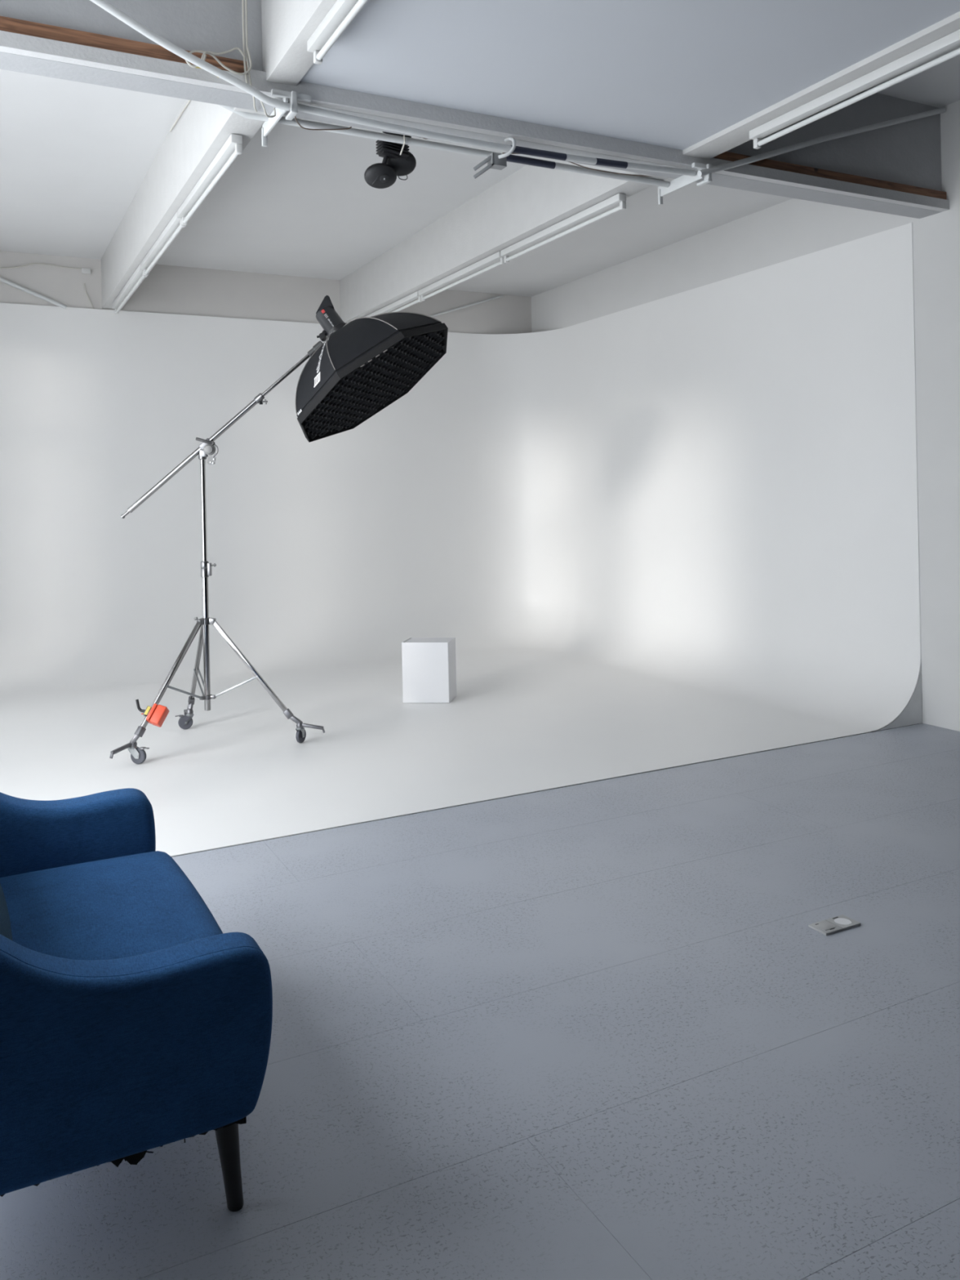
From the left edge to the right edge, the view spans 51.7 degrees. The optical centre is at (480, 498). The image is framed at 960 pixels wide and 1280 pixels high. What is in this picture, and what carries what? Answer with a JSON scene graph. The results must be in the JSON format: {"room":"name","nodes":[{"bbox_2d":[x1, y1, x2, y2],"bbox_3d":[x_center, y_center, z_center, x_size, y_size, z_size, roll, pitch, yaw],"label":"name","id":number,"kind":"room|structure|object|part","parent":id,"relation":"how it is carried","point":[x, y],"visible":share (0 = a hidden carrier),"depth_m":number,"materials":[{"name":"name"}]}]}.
{"room":"studio","nodes":[
{"label":"studio","id":0,"kind":"room"},
{"bbox_2d":[0,250,531,333],"bbox_3d":[-2.579,-0.398,9.865,7.480,4.500,0.250,-1,0,-27],"label":"wall","id":1,"kind":"structure","parent":0,"point":[166,289],"depth_m":9.77,"materials":[{"name":"white paint"}]},
{"bbox_2d":[0,276,66,309],"bbox_3d":[-4.300,-1.967,8.830,1.142,0.486,0.034,-1,0,-27],"label":"conduit","id":2,"kind":"object","parent":1,"relation":"attached to","point":[5,281],"visible":1,"depth_m":8.95,"materials":[{"name":"white metal"}]},
{"bbox_2d":[0,262,94,308],"bbox_3d":[-4.148,-1.939,8.913,1.275,0.388,0.029,-1,0,-27],"label":"cable","id":3,"kind":"object","parent":1,"relation":"attached to","point":[84,270],"visible":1,"depth_m":9.11,"materials":[{"name":"white plastic"}]},
{"bbox_2d":[429,294,503,316],"bbox_3d":[-0.337,-2.056,10.876,1.357,0.461,0.024,-1,0,-27],"label":"conduit","id":4,"kind":"object","parent":1,"relation":"attached to","point":[500,295],"visible":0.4,"depth_m":10.96,"materials":[{"name":"white metal"}]},
{"bbox_2d":[0,723,959,1279],"bbox_3d":[0.024,1.700,5.013,6.980,0.200,10.720,-1,0,-27],"label":"floor","id":5,"kind":"structure","parent":0,"point":[602,1029],"depth_m":2.87,"materials":[{"name":"grey paint"}]},
{"bbox_2d":[0,787,272,1211],"bbox_3d":[-1.206,1.207,2.684,0.976,0.835,1.570,-1,0,-27],"label":"armchair","id":6,"kind":"object","parent":5,"relation":"on","point":[131,1024],"visible":1,"depth_m":2.15,"materials":[{"name":"blue fabric"}]},
{"bbox_3d":[-1.374,1.068,2.538,0.393,0.540,1.170,-1,0,-27],"label":"backrest","id":7,"kind":"part","parent":6,"relation":"part of","materials":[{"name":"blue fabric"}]},
{"bbox_3d":[-1.535,1.101,3.239,0.894,0.609,0.242,-1,0,-27],"label":"arm","id":8,"kind":"part","parent":6,"relation":"part of","materials":[{"name":"blue fabric"}]},
{"bbox_2d":[0,850,222,959],"bbox_3d":[-1.067,1.248,2.695,0.682,0.202,1.170,-1,0,-27],"label":"seat cushion","id":9,"kind":"object","parent":6,"relation":"on","point":[143,902],"depth_m":2.78,"materials":[{"name":"blue fabric"}]},
{"bbox_3d":[-0.887,1.088,2.071,0.894,0.609,0.157,-1,0,-27],"label":"arm","id":10,"kind":"part","parent":6,"relation":"part of","materials":[{"name":"blue fabric"}]},
{"bbox_3d":[-0.568,1.492,2.238,0.070,0.240,0.058,-1,0,-27],"label":"leg","id":11,"kind":"part","parent":6,"relation":"part of","materials":[{"name":"black wood"}]},
{"bbox_3d":[-1.965,1.645,3.884,2.408,0.010,0.574,-1,0,-27],"label":"panel","id":12,"kind":"part","parent":5,"relation":"part of","materials":[{"name":"grey paint"}]},
{"bbox_3d":[-1.391,1.633,2.771,2.408,0.010,0.629,-1,0,-27],"label":"panel","id":13,"kind":"part","parent":5,"relation":"part of","materials":[{"name":"grey paint"}]},
{"bbox_3d":[-0.803,1.621,1.631,2.408,0.010,0.654,-1,0,-27],"label":"panel","id":14,"kind":"part","parent":5,"relation":"part of","materials":[{"name":"grey paint"}]},
{"bbox_2d":[0,222,922,856],"bbox_3d":[-1.277,-0.089,7.484,6.979,3.430,5.154,-1,0,-27],"label":"cove","id":15,"kind":"object","parent":5,"relation":"on","point":[679,529],"visible":0.98,"depth_m":8.94,"materials":[{"name":"white paint"}]},
{"bbox_2d":[109,340,324,764],"bbox_3d":[-1.849,0.302,6.726,1.414,2.662,1.092,-1,0,-27],"label":"boom stand","id":16,"kind":"object","parent":15,"relation":"on","point":[138,755],"visible":0.95,"depth_m":6.55,"materials":[{"name":"silver metal"}]},
{"bbox_3d":[-2.067,1.541,6.107,0.057,0.012,0.030,-1,0,12],"label":"brake lever","id":17,"kind":"part","parent":16,"relation":"part of","materials":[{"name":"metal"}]},
{"bbox_2d":[135,698,168,727],"bbox_3d":[-2.048,1.339,6.183,0.200,0.172,0.122,-1,0,10],"label":"counterweight","id":18,"kind":"object","parent":16,"relation":"attached to","point":[157,714],"visible":1,"depth_m":6.16,"materials":[{"name":"orange metal"}]},
{"bbox_3d":[-2.116,1.298,6.191,0.065,0.086,0.020,-1,0,0],"label":"clamp lever","id":19,"kind":"part","parent":18,"relation":"part of","materials":[{"name":"black plastic"}]},
{"bbox_3d":[-1.974,1.137,6.317,0.027,0.639,0.514,-1,0,33],"label":"leg","id":20,"kind":"part","parent":16,"relation":"part of","materials":[{"name":"silver metal"}]},
{"bbox_3d":[-1.885,-0.298,6.573,0.918,0.773,0.036,-1,0,0],"label":"boom arm","id":21,"kind":"part","parent":16,"relation":"part of","materials":[{"name":"silver metal"}]},
{"bbox_3d":[-1.950,1.137,6.841,0.027,0.639,0.514,-1,0,-27],"label":"leg","id":22,"kind":"part","parent":16,"relation":"part of","materials":[{"name":"silver metal"}]},
{"bbox_3d":[-1.812,-0.376,6.537,0.118,0.054,0.042,-1,0,0],"label":"lock lever","id":23,"kind":"part","parent":16,"relation":"part of","materials":[{"name":"black plastic"}]},
{"bbox_3d":[-1.775,-0.252,6.556,0.056,0.062,0.006,-1,0,0],"label":"plate","id":24,"kind":"part","parent":16,"relation":"part of","materials":[{"name":"grey metal"}]},
{"bbox_3d":[-1.509,1.128,6.558,0.514,0.639,0.027,-1,0,3],"label":"leg","id":25,"kind":"part","parent":16,"relation":"part of","materials":[{"name":"silver metal"}]},
{"bbox_2d":[307,340,323,356],"bbox_3d":[-1.087,-0.991,6.573,0.115,0.107,0.052,-1,0,0],"label":"socket","id":26,"kind":"object","parent":16,"relation":"attached to","point":[315,347],"depth_m":6.55,"materials":[{"name":"grey metal"}]},
{"bbox_2d":[315,295,345,341],"bbox_3d":[-0.976,-1.185,6.510,0.208,0.303,0.153,-1,0,5],"label":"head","id":27,"kind":"object","parent":16,"relation":"attached to","point":[326,316],"visible":0.81,"depth_m":6.47},
{"bbox_3d":[-1.016,-1.264,6.534,0.126,0.145,0.082,-1,0,-5],"label":"handle","id":28,"kind":"part","parent":27,"relation":"part of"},
{"bbox_3d":[-0.978,-1.158,6.513,0.203,0.212,0.142,-1,0,9],"label":"casing","id":29,"kind":"part","parent":27,"relation":"part of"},
{"bbox_2d":[295,311,448,442],"bbox_3d":[-0.689,-0.790,6.449,0.971,0.821,1.144,-1,0,-4],"label":"softbox","id":30,"kind":"object","parent":16,"relation":"attached to","point":[364,365],"visible":1,"depth_m":6.20,"materials":[{"name":"black fabric"}]},
{"bbox_3d":[-1.016,-0.779,6.147,0.252,0.580,0.599,-1,0,-9],"label":"fabric panel","id":31,"kind":"part","parent":30,"relation":"part of","materials":[{"name":"black fabric"}]},
{"bbox_3d":[-0.783,-0.932,6.141,0.380,0.398,0.637,-1,0,-27],"label":"fabric panel","id":32,"kind":"part","parent":30,"relation":"part of","materials":[{"name":"black fabric"}]},
{"bbox_3d":[-0.603,-1.091,6.301,0.616,0.211,0.444,-1,0,34],"label":"fabric panel","id":33,"kind":"part","parent":30,"relation":"part of","materials":[{"name":"black fabric"}]},
{"bbox_2d":[401,637,456,702],"bbox_3d":[-0.402,1.363,7.891,0.393,0.480,0.264,-1,0,5],"label":"box","id":34,"kind":"object","parent":15,"relation":"on","point":[428,664],"visible":1,"depth_m":7.76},
{"bbox_3d":[2.800,1.282,6.685,0.500,0.523,0.020,-1,0,-27],"label":"panel","id":35,"kind":"part","parent":15,"relation":"part of","materials":[{"name":"white paint"}]},
{"bbox_3d":[-0.618,1.618,3.890,4.808,0.010,0.649,-1,0,-27],"label":"panel","id":36,"kind":"part","parent":5,"relation":"part of","materials":[{"name":"grey paint"}]},
{"bbox_3d":[1.134,1.583,5.484,4.568,0.010,0.574,-1,0,-27],"label":"panel","id":37,"kind":"part","parent":5,"relation":"part of","materials":[{"name":"grey paint"}]},
{"bbox_3d":[1.708,1.571,4.371,4.568,0.010,0.629,-1,0,-27],"label":"panel","id":38,"kind":"part","parent":5,"relation":"part of","materials":[{"name":"grey paint"}]},
{"bbox_3d":[2.296,1.559,3.231,4.568,0.010,0.654,-1,0,-27],"label":"panel","id":39,"kind":"part","parent":5,"relation":"part of","materials":[{"name":"grey paint"}]},
{"bbox_2d":[808,915,860,935],"bbox_3d":[1.304,1.569,3.647,0.174,0.010,0.086,-1,0,-27],"label":"socket","id":40,"kind":"object","parent":5,"relation":"on","point":[828,926],"visible":1,"depth_m":3.64,"materials":[{"name":"grey plastic"}]},
{"bbox_3d":[1.264,1.565,3.627,0.055,0.001,0.049,-1,0,-27],"label":"lid","id":41,"kind":"part","parent":40,"relation":"part of","materials":[{"name":"grey plastic"}]},
{"bbox_3d":[1.264,1.570,3.626,0.084,0.009,0.085,-1,0,-27],"label":"blank plate","id":42,"kind":"part","parent":40,"relation":"part of","materials":[{"name":"grey plastic"}]},
{"bbox_3d":[2.481,1.555,5.490,2.168,0.010,0.649,-1,0,-27],"label":"panel","id":43,"kind":"part","parent":5,"relation":"part of","materials":[{"name":"grey paint"}]},
{"bbox_3d":[0.561,1.594,1.604,4.808,0.010,0.644,-1,0,-27],"label":"panel","id":44,"kind":"part","parent":5,"relation":"part of","materials":[{"name":"grey paint"}]},
{"bbox_3d":[3.066,1.544,4.357,2.168,0.010,0.639,-1,0,-27],"label":"panel","id":45,"kind":"part","parent":5,"relation":"part of","materials":[{"name":"grey paint"}]},
{"bbox_2d":[0,0,959,323],"bbox_3d":[-0.056,-2.269,5.013,7.380,0.860,11.120,-1,0,-27],"label":"ceiling","id":46,"kind":"structure","parent":0,"point":[92,166],"depth_m":5.54,"materials":[{"name":"white paint"}]},
{"bbox_2d":[111,264,147,314],"bbox_3d":[-2.949,-1.735,8.309,0.056,0.091,1.660,-1,0,-27],"label":"batten","id":47,"kind":"object","parent":46,"relation":"attached to","point":[138,276],"visible":0.84,"depth_m":8.21,"materials":[{"name":"white metal"}]},
{"bbox_2d":[140,211,186,275],"bbox_3d":[-2.217,-1.749,6.892,0.056,0.091,1.490,-1,0,-27],"label":"batten","id":48,"kind":"object","parent":46,"relation":"attached to","point":[175,225],"visible":0.84,"depth_m":6.79,"materials":[{"name":"white metal"}]},
{"bbox_2d":[169,99,190,131],"bbox_3d":[-1.519,-2.155,5.326,0.008,0.178,1.581,-1,0,-27],"label":"cable","id":49,"kind":"object","parent":46,"relation":"attached to","point":[186,105],"visible":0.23,"depth_m":5.74,"materials":[{"name":"white plastic"}]},
{"bbox_2d":[89,0,290,111],"bbox_3d":[-1.354,-1.934,4.077,1.240,0.410,0.056,-1,0,-38],"label":"conduit","id":50,"kind":"object","parent":46,"relation":"attached to","point":[104,4],"visible":1,"depth_m":4.17,"materials":[{"name":"white metal"}]},
{"bbox_2d":[177,133,242,225],"bbox_3d":[-1.539,-1.763,5.577,0.056,0.091,1.430,-1,0,-27],"label":"batten","id":51,"kind":"object","parent":46,"relation":"attached to","point":[232,148],"visible":1,"depth_m":5.42,"materials":[{"name":"white metal"}]},
{"bbox_2d":[185,45,252,77],"bbox_3d":[-1.137,-1.913,4.317,0.292,0.172,0.030,-1,0,-27],"label":"cable","id":52,"kind":"object","parent":46,"relation":"hanging from","point":[211,53],"visible":0.73,"depth_m":4.32,"materials":[{"name":"white plastic"}]},
{"bbox_2d":[241,0,252,86],"bbox_3d":[-1.032,-2.069,4.393,0.040,0.521,0.015,-1,0,-27],"label":"cable","id":53,"kind":"object","parent":46,"relation":"hanging from","point":[244,19],"visible":0.9,"depth_m":4.39,"materials":[{"name":"white plastic"}]},
{"bbox_2d":[252,95,275,117],"bbox_3d":[-0.982,-1.772,4.518,0.102,0.101,0.248,-1,0,-8],"label":"cable","id":54,"kind":"object","parent":46,"relation":"hanging from","point":[254,100],"visible":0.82,"depth_m":4.47,"materials":[{"name":"white plastic"}]},
{"bbox_2d":[261,88,311,146],"bbox_3d":[-0.938,-1.772,4.649,0.180,0.120,0.430,-1,0,-27],"label":"bracket","id":55,"kind":"object","parent":46,"relation":"attached to","point":[294,96],"visible":0.99,"depth_m":4.50,"materials":[{"name":"white metal"}]},
{"bbox_3d":[-0.963,-1.788,4.653,0.012,0.064,0.400,-1,0,-27],"label":"plate","id":56,"kind":"part","parent":55,"relation":"part of","materials":[{"name":"white metal"}]},
{"bbox_2d":[273,97,696,176],"bbox_3d":[0.137,-1.802,5.052,2.419,0.070,0.036,-1,0,-27],"label":"pipe","id":57,"kind":"object","parent":55,"relation":"attached to","point":[301,108],"visible":0.94,"depth_m":4.99,"materials":[{"name":"white metal"}]},
{"bbox_2d":[472,137,515,178],"bbox_3d":[0.082,-1.739,5.090,0.223,0.207,0.107,-1,0,12],"label":"clamp","id":58,"kind":"object","parent":57,"relation":"hanging from","point":[495,161],"visible":1,"depth_m":5.06,"materials":[{"name":"grey metal"}]},
{"bbox_3d":[0.100,-1.733,5.070,0.080,0.058,0.008,-1,0,-27],"label":"plate","id":59,"kind":"part","parent":58,"relation":"part of","materials":[{"name":"grey paint"}]},
{"bbox_2d":[306,0,368,64],"bbox_3d":[-0.324,-1.837,3.380,0.056,0.091,1.570,-1,0,-27],"label":"batten","id":60,"kind":"object","parent":46,"relation":"attached to","point":[342,12],"visible":1,"depth_m":3.84,"materials":[{"name":"white metal"}]},
{"bbox_2d":[364,291,422,316],"bbox_3d":[-0.884,-1.776,9.437,0.056,0.091,1.550,-1,0,-27],"label":"batten","id":61,"kind":"object","parent":46,"relation":"attached to","point":[413,296],"visible":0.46,"depth_m":9.12,"materials":[{"name":"white metal"}]},
{"bbox_2d":[217,104,669,187],"bbox_3d":[-0.084,-1.861,5.220,2.676,0.109,0.039,-1,0,-27],"label":"pipe","id":62,"kind":"object","parent":46,"relation":"attached to","point":[304,123],"visible":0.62,"depth_m":5.16,"materials":[{"name":"white metal"}]},
{"bbox_2d":[294,115,351,130],"bbox_3d":[-0.793,-1.810,4.778,0.114,0.058,0.402,-1,0,34],"label":"cable","id":63,"kind":"object","parent":62,"relation":"hanging from","point":[295,116],"visible":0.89,"depth_m":4.84,"materials":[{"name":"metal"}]},
{"bbox_2d":[375,131,411,164],"bbox_3d":[-0.435,-1.784,5.106,0.154,0.191,0.184,-1,0,-27],"label":"speaker mount","id":64,"kind":"object","parent":62,"relation":"attached to","point":[386,149],"visible":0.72,"depth_m":5.12,"materials":[{"name":"black plastic"}]},
{"bbox_2d":[364,163,396,188],"bbox_3d":[-0.518,-1.680,5.159,0.170,0.115,0.126,-1,0,-27],"label":"loudspeaker","id":65,"kind":"object","parent":64,"relation":"attached to","point":[377,175],"visible":1,"depth_m":5.12,"materials":[{"name":"black plastic"}]},
{"bbox_3d":[-0.468,-1.749,5.167,0.105,0.123,0.043,-1,0,-27],"label":"swivel arm","id":66,"kind":"part","parent":64,"relation":"part of","materials":[{"name":"black plastic"}]},
{"bbox_2d":[386,151,416,180],"bbox_3d":[-0.422,-1.756,5.213,0.166,0.144,0.121,-1,0,-27],"label":"loudspeaker","id":67,"kind":"object","parent":64,"relation":"attached to","point":[402,166],"visible":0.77,"depth_m":5.19,"materials":[{"name":"black plastic"}]},
{"bbox_2d":[417,251,505,301],"bbox_3d":[-0.175,-1.790,8.064,0.056,0.091,1.500,-1,0,-27],"label":"batten","id":68,"kind":"object","parent":46,"relation":"attached to","point":[495,257],"visible":0.97,"depth_m":7.97,"materials":[{"name":"white metal"}]},
{"bbox_2d":[500,193,626,262],"bbox_3d":[0.524,-1.804,6.709,0.056,0.091,1.510,-1,0,-27],"label":"batten","id":69,"kind":"object","parent":46,"relation":"attached to","point":[620,199],"visible":1,"depth_m":6.58,"materials":[{"name":"white metal"}]},
{"bbox_2d":[502,152,652,177],"bbox_3d":[0.586,-1.856,5.519,1.071,0.038,0.014,-1,0,-29],"label":"cable","id":70,"kind":"object","parent":46,"relation":"hanging from","point":[502,153],"visible":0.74,"depth_m":5.58,"materials":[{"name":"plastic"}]},
{"bbox_3d":[1.354,-1.976,2.675,2.230,0.064,5.275,-1,0,-27],"label":"lowered panel","id":71,"kind":"part","parent":46,"relation":"part of","materials":[{"name":"grey paint"}]},
{"bbox_2d":[657,162,715,204],"bbox_3d":[1.185,-1.814,5.745,0.180,0.120,0.430,-1,0,-27],"label":"bracket","id":72,"kind":"object","parent":46,"relation":"attached to","point":[682,181],"visible":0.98,"depth_m":5.69,"materials":[{"name":"white metal"}]},
{"bbox_3d":[1.160,-1.831,5.749,0.012,0.064,0.400,-1,0,-27],"label":"plate","id":73,"kind":"part","parent":72,"relation":"part of","materials":[{"name":"white metal"}]},
{"bbox_2d":[697,106,945,177],"bbox_3d":[2.142,-2.188,6.035,2.111,0.743,0.037,-1,0,-29],"label":"conduit","id":74,"kind":"object","parent":46,"relation":"attached to","point":[879,125],"visible":1,"depth_m":5.96,"materials":[{"name":"grey metal"}]},
{"bbox_2d":[749,29,959,149],"bbox_3d":[1.826,-1.881,4.414,0.056,0.091,1.735,-1,0,-27],"label":"batten","id":75,"kind":"object","parent":46,"relation":"attached to","point":[946,43],"visible":1,"depth_m":4.54,"materials":[{"name":"white metal"}]},
{"bbox_2d":[531,100,959,731],"bbox_3d":[2.046,-0.491,8.893,0.250,4.500,6.120,-1,0,-27],"label":"wall","id":76,"kind":"structure","parent":0,"point":[793,228],"depth_m":6.74,"materials":[{"name":"white paint"}]}
]}

